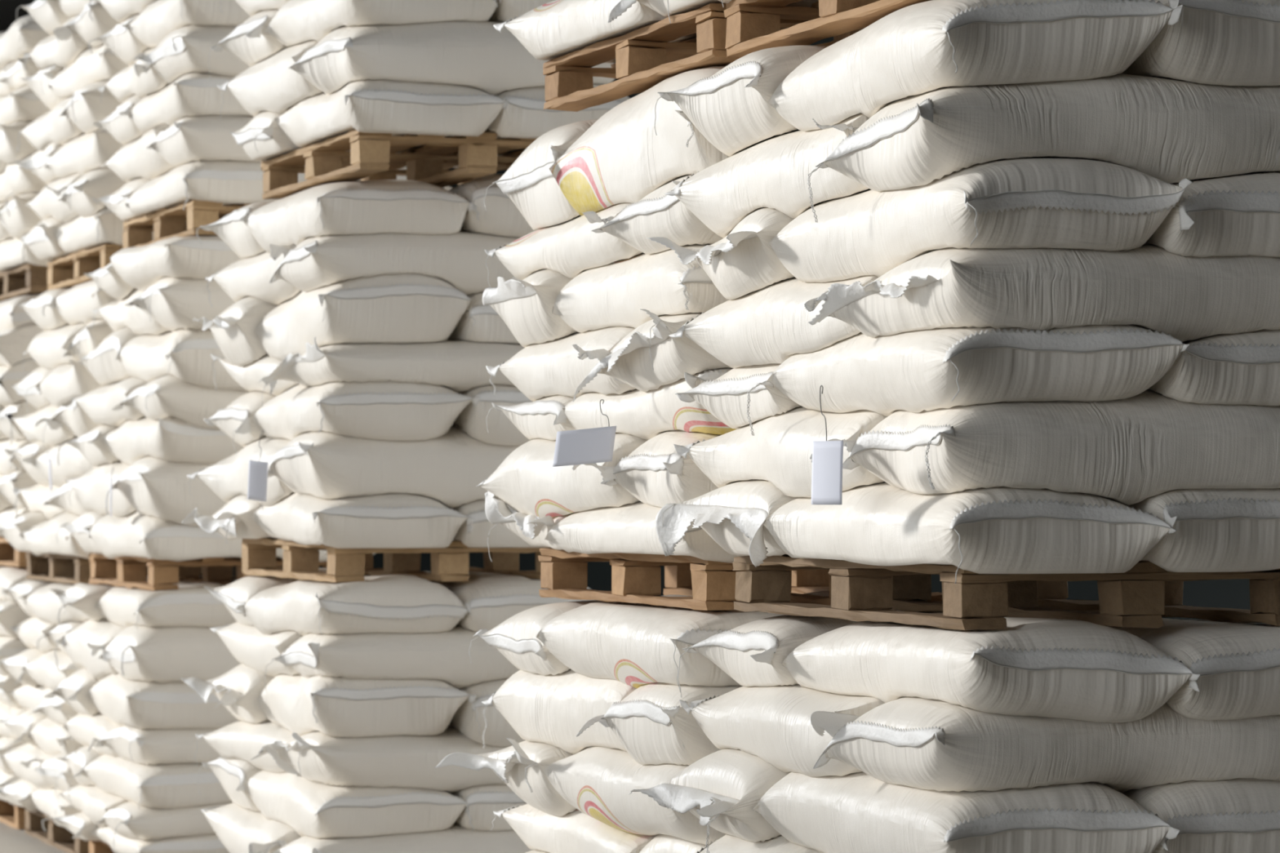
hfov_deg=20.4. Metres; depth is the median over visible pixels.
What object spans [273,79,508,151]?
sack
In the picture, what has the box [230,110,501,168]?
sack
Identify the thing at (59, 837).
pallet
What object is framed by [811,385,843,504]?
paper tag
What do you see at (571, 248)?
sack
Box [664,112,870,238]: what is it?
sack
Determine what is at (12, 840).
floor
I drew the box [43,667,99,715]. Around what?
sack
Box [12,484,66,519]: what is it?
sack
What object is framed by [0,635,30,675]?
sack
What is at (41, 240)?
sack
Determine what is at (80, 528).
sack
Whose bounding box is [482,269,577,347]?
sack
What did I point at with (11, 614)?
sack
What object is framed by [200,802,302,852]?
sack
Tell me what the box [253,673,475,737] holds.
sack
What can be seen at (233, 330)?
sack
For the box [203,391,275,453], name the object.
sack
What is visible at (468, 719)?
sack
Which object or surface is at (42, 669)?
sack
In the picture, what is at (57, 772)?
sack
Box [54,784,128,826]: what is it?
sack
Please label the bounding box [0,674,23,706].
sack
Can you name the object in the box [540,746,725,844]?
sack
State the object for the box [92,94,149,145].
sack
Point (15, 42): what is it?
sack
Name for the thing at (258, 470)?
paper tag
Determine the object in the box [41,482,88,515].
sack
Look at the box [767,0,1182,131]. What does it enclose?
sack
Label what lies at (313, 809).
sack
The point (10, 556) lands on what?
pallet
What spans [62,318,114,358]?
sack
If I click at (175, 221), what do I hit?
pallet
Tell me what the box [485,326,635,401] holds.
sack
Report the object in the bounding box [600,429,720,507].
sack
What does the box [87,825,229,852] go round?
sack
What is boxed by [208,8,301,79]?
sack
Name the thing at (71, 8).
sack
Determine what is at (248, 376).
sack
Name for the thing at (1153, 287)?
sack
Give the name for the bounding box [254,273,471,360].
sack
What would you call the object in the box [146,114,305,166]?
sack
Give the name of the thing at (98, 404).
sack
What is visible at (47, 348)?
sack
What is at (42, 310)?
sack
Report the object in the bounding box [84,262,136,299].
sack
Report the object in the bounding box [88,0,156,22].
sack
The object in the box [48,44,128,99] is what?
sack
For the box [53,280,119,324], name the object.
sack
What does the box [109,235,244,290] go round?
sack
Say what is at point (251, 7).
sack
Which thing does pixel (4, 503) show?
sack
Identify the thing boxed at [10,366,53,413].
sack
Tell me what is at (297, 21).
sack
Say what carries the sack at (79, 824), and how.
on the pallet at (95, 846)
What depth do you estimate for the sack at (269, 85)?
11.71 m
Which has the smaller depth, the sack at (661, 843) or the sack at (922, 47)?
the sack at (922, 47)
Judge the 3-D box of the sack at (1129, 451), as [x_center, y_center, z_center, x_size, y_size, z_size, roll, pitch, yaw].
[0.938,0.039,7.210,1.028,0.246,0.508,0,-1,-20]
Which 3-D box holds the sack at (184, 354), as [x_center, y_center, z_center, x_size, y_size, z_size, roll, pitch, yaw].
[-1.669,-0.265,13.603,0.509,0.285,0.981,0,-1,-20]
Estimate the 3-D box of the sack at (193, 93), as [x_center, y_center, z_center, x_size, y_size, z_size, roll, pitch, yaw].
[-1.608,-1.228,13.459,0.549,0.202,1.020,0,-1,-20]
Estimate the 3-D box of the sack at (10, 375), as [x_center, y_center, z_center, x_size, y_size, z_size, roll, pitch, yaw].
[-2.810,-0.197,16.537,0.524,0.224,0.742,0,-1,-20]
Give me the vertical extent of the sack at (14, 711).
0.213 m
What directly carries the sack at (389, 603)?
on the sack at (255, 650)
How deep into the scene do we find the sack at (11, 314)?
16.20 m
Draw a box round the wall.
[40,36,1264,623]
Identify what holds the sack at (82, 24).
on the sack at (102, 64)
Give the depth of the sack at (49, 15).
15.53 m
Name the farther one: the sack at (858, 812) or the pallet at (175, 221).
the pallet at (175, 221)
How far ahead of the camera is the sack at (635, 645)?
8.47 m
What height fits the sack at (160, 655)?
0.293 m
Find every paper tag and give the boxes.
[47,450,53,490]
[110,466,113,516]
[247,430,268,501]
[552,399,616,466]
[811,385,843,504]
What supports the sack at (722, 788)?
on the sack at (727, 843)
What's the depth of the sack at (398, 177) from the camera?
13.27 m
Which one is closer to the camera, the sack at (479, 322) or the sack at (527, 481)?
the sack at (527, 481)
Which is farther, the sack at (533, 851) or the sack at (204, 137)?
the sack at (204, 137)
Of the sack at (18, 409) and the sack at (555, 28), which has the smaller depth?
the sack at (555, 28)
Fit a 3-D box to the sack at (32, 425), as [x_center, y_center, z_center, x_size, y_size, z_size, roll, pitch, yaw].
[-2.468,-0.007,15.592,0.571,0.239,1.008,0,-1,-20]
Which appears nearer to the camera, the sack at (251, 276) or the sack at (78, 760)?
the sack at (251, 276)
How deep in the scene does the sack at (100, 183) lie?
14.43 m
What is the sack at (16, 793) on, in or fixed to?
on the pallet at (59, 837)
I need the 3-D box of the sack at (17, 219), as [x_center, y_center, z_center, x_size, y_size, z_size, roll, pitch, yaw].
[-2.447,-0.966,16.285,1.011,0.219,0.532,0,-1,-20]
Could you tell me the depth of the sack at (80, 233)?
14.62 m
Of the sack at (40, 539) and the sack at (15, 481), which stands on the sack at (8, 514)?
the sack at (15, 481)
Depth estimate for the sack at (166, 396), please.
13.27 m
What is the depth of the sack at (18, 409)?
16.20 m
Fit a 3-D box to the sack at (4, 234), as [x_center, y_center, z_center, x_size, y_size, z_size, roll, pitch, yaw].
[-2.949,-0.954,16.895,0.577,0.224,0.984,0,-1,-20]
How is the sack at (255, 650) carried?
on the sack at (238, 690)
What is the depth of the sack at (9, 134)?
15.96 m
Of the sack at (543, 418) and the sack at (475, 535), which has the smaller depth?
the sack at (543, 418)
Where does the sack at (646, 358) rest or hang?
on the sack
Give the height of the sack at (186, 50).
0.241 m
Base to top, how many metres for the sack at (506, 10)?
0.230 m
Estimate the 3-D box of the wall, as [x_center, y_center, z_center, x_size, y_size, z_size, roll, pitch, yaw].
[-2.217,-1.698,40.640,0.200,8.400,55.000,0,-1,-20]
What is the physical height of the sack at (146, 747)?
0.207 m
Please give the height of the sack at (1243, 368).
0.204 m
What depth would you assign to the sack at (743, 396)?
7.98 m
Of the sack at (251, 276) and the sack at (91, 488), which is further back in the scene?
the sack at (91, 488)
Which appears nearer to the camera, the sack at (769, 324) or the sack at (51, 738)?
the sack at (769, 324)
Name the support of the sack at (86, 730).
on the sack at (78, 760)
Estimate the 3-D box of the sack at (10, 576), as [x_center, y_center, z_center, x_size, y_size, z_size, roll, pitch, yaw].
[-2.817,0.737,16.663,0.527,0.219,0.909,0,-1,-20]
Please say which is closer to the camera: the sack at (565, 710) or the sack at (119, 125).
the sack at (565, 710)
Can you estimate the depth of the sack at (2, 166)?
16.43 m
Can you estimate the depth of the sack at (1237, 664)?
7.06 m
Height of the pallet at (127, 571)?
0.136 m
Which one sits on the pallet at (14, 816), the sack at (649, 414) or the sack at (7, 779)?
the sack at (7, 779)
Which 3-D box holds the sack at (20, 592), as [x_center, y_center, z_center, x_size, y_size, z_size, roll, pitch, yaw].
[-2.367,0.767,16.069,0.990,0.208,0.474,0,-1,-20]
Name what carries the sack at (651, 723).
on the sack at (598, 782)
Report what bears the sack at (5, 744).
on the sack at (7, 779)
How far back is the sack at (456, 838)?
11.26 m
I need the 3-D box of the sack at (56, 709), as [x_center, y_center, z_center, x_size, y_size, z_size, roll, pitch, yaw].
[-2.036,1.204,15.222,1.096,0.226,0.483,0,-1,-20]
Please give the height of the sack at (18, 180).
0.239 m
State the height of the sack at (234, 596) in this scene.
0.208 m
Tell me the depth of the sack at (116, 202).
14.11 m
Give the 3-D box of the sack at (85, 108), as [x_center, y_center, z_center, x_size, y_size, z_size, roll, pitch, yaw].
[-1.891,-1.328,14.757,1.037,0.232,0.526,0,-1,-20]
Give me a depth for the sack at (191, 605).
13.65 m
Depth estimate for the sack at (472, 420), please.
11.32 m
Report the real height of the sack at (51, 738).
0.194 m
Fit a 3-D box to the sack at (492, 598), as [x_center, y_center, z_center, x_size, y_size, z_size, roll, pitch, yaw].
[-0.459,0.595,11.754,0.506,0.223,0.981,0,-1,-20]
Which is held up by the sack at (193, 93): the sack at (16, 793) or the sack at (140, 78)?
the sack at (140, 78)
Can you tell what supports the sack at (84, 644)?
on the sack at (73, 691)
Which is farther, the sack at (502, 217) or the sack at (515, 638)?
the sack at (502, 217)
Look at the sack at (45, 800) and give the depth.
15.25 m
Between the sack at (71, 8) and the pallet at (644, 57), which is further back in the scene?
the sack at (71, 8)
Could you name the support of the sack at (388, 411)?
on the sack at (447, 468)
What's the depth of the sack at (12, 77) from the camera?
16.13 m
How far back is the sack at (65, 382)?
14.84 m
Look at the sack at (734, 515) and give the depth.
7.92 m
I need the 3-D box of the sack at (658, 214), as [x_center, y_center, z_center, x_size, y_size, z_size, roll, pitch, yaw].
[0.441,-0.494,8.579,1.019,0.217,0.479,0,-1,-20]
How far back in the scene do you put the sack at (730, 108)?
7.91 m
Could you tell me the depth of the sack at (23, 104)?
15.98 m
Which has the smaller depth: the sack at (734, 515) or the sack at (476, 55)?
the sack at (734, 515)
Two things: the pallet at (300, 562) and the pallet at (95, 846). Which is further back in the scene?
the pallet at (95, 846)
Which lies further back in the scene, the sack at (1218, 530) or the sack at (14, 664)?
the sack at (14, 664)
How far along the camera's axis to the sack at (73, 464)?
15.16 m
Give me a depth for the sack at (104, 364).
14.19 m
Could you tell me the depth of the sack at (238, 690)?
12.11 m
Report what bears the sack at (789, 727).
on the sack at (722, 788)
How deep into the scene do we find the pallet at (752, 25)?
7.99 m
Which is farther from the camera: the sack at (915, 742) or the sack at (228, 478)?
the sack at (228, 478)
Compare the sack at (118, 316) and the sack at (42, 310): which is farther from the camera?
the sack at (42, 310)
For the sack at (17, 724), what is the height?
0.204 m
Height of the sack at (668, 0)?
0.275 m
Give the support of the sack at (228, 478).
on the sack at (388, 520)
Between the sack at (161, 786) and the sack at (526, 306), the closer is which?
the sack at (526, 306)
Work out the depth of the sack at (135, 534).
13.52 m
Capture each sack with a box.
[0,14,51,69]
[0,52,44,88]
[0,60,17,97]
[0,84,51,129]
[0,120,38,164]
[0,155,47,202]
[0,160,7,173]
[0,192,42,239]
[0,199,28,241]
[0,233,52,271]
[0,294,39,333]
[0,323,46,366]
[0,359,39,407]
[0,399,44,439]
[0,405,8,439]
[0,438,34,480]
[0,470,38,508]
[0,473,13,511]
[0,506,31,536]
[0,511,48,551]
[0,565,44,604]
[0,600,31,638]
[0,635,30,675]
[0,647,44,688]
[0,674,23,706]
[0,701,26,739]
[0,709,43,755]
[0,736,27,773]
[0,742,54,789]
[0,768,20,801]
[0,778,39,812]
[1,580,55,617]
[2,440,50,484]
[8,684,52,719]
[9,142,64,184]
[9,404,76,448]
[9,616,59,653]
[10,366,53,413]
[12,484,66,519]
[16,0,71,35]
[16,288,70,330]
[17,96,85,152]
[18,511,89,559]
[19,216,70,261]
[20,64,65,110]
[21,648,80,691]
[22,322,86,372]
[23,14,102,70]
[23,173,82,222]
[24,582,89,626]
[26,694,78,733]
[27,787,81,827]
[28,717,84,756]
[31,436,97,488]
[33,753,79,795]
[36,358,108,408]
[36,620,84,653]
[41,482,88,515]
[41,812,100,840]
[42,396,102,448]
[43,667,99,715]
[44,128,124,178]
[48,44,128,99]
[49,576,236,624]
[52,207,154,253]
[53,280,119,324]
[53,618,125,681]
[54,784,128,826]
[56,168,126,217]
[56,510,105,554]
[57,0,89,17]
[57,0,121,47]
[57,424,119,466]
[57,745,101,803]
[58,80,122,133]
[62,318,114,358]
[62,712,119,756]
[64,460,136,516]
[71,377,147,426]
[77,327,139,385]
[80,754,232,809]
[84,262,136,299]
[84,672,241,729]
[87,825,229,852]
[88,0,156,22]
[88,14,154,66]
[88,511,242,561]
[89,177,151,221]
[91,288,178,341]
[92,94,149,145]
[93,724,222,765]
[94,580,237,629]
[94,800,233,852]
[97,47,177,102]
[97,624,240,684]
[98,416,244,465]
[100,123,182,182]
[105,455,226,526]
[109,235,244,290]
[111,374,248,430]
[119,328,253,392]
[124,160,306,215]
[124,276,235,331]
[127,0,250,48]
[129,25,250,83]
[129,71,252,133]
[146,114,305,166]
[179,663,274,724]
[181,493,271,543]
[186,435,293,506]
[193,296,279,366]
[194,720,298,774]
[195,200,274,258]
[197,757,263,811]
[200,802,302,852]
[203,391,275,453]
[204,244,302,307]
[204,568,429,626]
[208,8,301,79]
[209,622,303,677]
[210,354,299,396]
[217,40,346,119]
[219,0,289,16]
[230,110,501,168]
[243,574,471,635]
[244,179,474,253]
[244,770,469,838]
[248,492,474,548]
[250,724,507,791]
[252,380,479,440]
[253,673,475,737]
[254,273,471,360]
[258,337,524,406]
[261,425,519,513]
[262,0,497,46]
[264,624,519,693]
[269,231,519,295]
[271,822,533,852]
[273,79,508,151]
[275,548,375,561]
[288,20,615,95]
[355,166,452,190]
[430,572,591,631]
[435,737,576,816]
[444,497,548,547]
[446,291,519,344]
[446,783,526,831]
[448,174,536,237]
[448,678,524,746]
[452,83,630,155]
[452,384,533,446]
[468,600,617,675]
[475,432,648,517]
[481,669,636,754]
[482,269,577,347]
[484,119,598,230]
[484,202,642,287]
[484,491,576,561]
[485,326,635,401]
[485,395,575,440]
[486,0,554,22]
[489,803,656,852]
[493,0,788,63]
[525,849,548,852]
[535,594,783,692]
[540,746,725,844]
[544,501,743,563]
[549,65,728,215]
[551,244,728,333]
[562,367,737,439]
[573,308,732,401]
[591,174,723,254]
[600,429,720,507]
[600,682,743,765]
[608,0,818,22]
[629,747,790,852]
[639,834,709,852]
[646,207,795,299]
[654,44,829,156]
[655,479,799,566]
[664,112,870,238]
[667,0,724,23]
[668,275,878,368]
[673,405,887,497]
[675,363,800,435]
[677,612,942,697]
[679,684,884,776]
[696,834,822,852]
[752,771,1180,852]
[763,481,1176,583]
[766,324,1189,416]
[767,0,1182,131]
[767,157,1192,282]
[782,617,1200,723]
[803,591,925,611]
[807,73,1279,222]
[808,244,1279,342]
[813,696,1279,792]
[842,389,1279,506]
[1107,617,1279,720]
[1118,0,1279,86]
[1120,777,1279,852]
[1128,488,1279,572]
[1144,172,1279,257]
[1147,328,1279,405]
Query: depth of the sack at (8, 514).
16.49 m
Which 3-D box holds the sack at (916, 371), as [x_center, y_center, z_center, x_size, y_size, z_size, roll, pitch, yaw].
[0.664,-0.122,7.297,0.530,0.204,0.993,0,-1,-20]
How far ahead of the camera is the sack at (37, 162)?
15.52 m
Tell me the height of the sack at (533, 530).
0.203 m
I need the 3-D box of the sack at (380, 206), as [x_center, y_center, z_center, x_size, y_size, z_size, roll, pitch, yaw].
[-0.934,-0.686,11.600,0.517,0.216,1.004,0,-1,-20]
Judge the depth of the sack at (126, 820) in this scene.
13.58 m
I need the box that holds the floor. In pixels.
[0,821,75,852]
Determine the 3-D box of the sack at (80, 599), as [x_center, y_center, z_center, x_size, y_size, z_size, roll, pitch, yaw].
[-1.928,0.734,14.742,1.062,0.227,0.450,0,-1,-20]
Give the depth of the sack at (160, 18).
13.09 m
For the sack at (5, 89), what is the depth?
16.47 m
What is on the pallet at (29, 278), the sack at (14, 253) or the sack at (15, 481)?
the sack at (14, 253)
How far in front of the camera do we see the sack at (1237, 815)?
7.08 m
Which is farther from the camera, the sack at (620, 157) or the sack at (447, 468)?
the sack at (447, 468)
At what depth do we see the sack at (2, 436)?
16.50 m
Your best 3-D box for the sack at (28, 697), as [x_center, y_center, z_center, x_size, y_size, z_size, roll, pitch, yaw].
[-2.479,1.218,15.804,0.494,0.215,0.936,0,-1,-20]
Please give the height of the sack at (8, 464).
0.240 m
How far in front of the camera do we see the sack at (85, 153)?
14.69 m
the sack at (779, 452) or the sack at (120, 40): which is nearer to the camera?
the sack at (779, 452)
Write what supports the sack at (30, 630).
on the sack at (14, 664)
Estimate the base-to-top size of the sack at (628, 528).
0.168 m
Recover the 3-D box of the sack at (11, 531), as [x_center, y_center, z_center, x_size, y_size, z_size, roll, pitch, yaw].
[-2.372,0.474,15.997,1.056,0.190,0.487,0,-1,-20]
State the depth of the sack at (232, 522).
12.13 m
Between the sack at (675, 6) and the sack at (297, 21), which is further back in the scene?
the sack at (297, 21)
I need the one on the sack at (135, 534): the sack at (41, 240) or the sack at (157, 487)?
the sack at (157, 487)
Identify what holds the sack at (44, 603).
on the sack at (60, 631)
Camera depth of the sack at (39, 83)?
15.57 m
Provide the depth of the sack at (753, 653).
7.86 m
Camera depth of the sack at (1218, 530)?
7.05 m
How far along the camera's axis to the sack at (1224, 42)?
7.11 m
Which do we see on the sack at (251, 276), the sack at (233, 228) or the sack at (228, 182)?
the sack at (233, 228)
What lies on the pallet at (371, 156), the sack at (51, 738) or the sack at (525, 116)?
the sack at (525, 116)
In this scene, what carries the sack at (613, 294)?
on the sack at (557, 366)
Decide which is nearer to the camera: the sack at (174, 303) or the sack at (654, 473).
the sack at (654, 473)
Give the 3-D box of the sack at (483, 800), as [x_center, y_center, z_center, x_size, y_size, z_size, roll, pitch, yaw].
[-0.484,1.231,11.769,0.563,0.246,1.010,0,-1,-20]
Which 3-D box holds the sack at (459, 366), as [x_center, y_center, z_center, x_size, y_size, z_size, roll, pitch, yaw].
[-0.653,-0.169,11.460,1.048,0.210,0.560,0,-1,-20]
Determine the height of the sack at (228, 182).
0.228 m
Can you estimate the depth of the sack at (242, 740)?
11.99 m
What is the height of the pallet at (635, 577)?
0.135 m
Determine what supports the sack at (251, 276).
on the sack at (401, 308)
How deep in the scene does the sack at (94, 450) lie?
14.30 m
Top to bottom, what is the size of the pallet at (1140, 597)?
0.138 m
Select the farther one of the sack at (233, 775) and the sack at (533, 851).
the sack at (233, 775)
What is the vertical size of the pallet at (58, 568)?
0.138 m
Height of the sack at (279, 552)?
0.214 m
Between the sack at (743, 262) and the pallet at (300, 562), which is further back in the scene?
the pallet at (300, 562)
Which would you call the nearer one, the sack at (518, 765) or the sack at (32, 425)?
the sack at (518, 765)
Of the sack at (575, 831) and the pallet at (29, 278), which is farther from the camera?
the pallet at (29, 278)
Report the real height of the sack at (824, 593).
0.232 m
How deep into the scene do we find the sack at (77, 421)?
14.77 m
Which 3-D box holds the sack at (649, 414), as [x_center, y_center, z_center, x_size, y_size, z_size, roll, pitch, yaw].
[0.170,-0.051,8.667,0.463,0.194,0.876,0,-1,-20]
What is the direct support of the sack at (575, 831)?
on the sack at (533, 851)
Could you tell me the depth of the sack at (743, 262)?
7.84 m
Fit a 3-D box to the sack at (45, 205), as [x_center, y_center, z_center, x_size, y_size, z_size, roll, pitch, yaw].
[-2.377,-0.981,15.348,0.585,0.228,1.028,0,-1,-20]
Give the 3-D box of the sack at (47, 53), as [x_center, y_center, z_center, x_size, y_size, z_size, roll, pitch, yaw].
[-2.351,-1.653,15.388,0.566,0.244,0.967,0,-1,-20]
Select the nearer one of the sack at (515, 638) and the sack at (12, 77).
the sack at (515, 638)
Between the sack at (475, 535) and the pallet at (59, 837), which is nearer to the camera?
the sack at (475, 535)
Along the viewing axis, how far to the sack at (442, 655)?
11.23 m
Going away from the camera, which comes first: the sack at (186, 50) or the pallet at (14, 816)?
the sack at (186, 50)
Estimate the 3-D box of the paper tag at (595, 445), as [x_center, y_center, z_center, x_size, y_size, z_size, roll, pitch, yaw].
[-0.141,0.015,8.452,0.140,0.164,0.192,0,-1,-10]
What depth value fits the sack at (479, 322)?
11.34 m
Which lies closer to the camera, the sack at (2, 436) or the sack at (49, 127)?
the sack at (49, 127)
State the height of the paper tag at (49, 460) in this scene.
0.168 m
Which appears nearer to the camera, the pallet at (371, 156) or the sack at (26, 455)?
the pallet at (371, 156)
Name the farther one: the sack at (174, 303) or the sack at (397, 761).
the sack at (174, 303)
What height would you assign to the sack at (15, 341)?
0.238 m
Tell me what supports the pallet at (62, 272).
on the sack at (75, 305)
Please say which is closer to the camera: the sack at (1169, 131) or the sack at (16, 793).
the sack at (1169, 131)
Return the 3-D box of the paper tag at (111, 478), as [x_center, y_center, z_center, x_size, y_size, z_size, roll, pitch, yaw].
[-2.051,0.253,13.807,0.008,0.192,0.245,0,-1,-7]
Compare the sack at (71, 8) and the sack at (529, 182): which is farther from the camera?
the sack at (71, 8)
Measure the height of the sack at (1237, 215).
0.228 m
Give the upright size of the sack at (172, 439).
0.217 m
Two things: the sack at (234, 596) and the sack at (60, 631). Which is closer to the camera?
the sack at (234, 596)
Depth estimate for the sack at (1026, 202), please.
6.96 m
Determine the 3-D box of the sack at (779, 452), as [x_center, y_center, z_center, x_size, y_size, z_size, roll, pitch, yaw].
[0.448,0.042,7.798,0.578,0.237,0.975,0,-1,-20]
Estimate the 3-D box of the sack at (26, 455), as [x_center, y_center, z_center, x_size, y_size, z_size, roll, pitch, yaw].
[-2.309,0.150,15.911,1.035,0.225,0.533,0,-1,-20]
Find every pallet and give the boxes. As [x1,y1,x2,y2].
[0,262,75,302]
[0,536,26,567]
[0,799,26,830]
[24,551,236,584]
[24,808,89,852]
[47,244,123,289]
[88,553,327,591]
[88,840,114,852]
[122,199,249,248]
[241,537,546,582]
[260,128,536,199]
[537,547,942,610]
[542,3,864,111]
[724,0,931,57]
[732,554,1279,630]
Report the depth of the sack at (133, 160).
13.82 m
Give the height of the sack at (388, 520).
0.206 m
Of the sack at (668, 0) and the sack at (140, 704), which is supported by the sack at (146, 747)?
the sack at (140, 704)
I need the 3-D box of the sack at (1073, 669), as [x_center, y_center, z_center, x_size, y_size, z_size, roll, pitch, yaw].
[0.697,0.494,7.309,0.478,0.212,0.986,0,-1,-20]
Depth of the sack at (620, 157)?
8.62 m
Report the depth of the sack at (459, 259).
11.26 m
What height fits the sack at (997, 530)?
0.203 m
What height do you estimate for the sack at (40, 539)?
0.209 m
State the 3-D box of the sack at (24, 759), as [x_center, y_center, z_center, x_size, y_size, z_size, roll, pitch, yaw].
[-2.534,1.493,15.773,0.566,0.213,0.926,0,-1,-18]

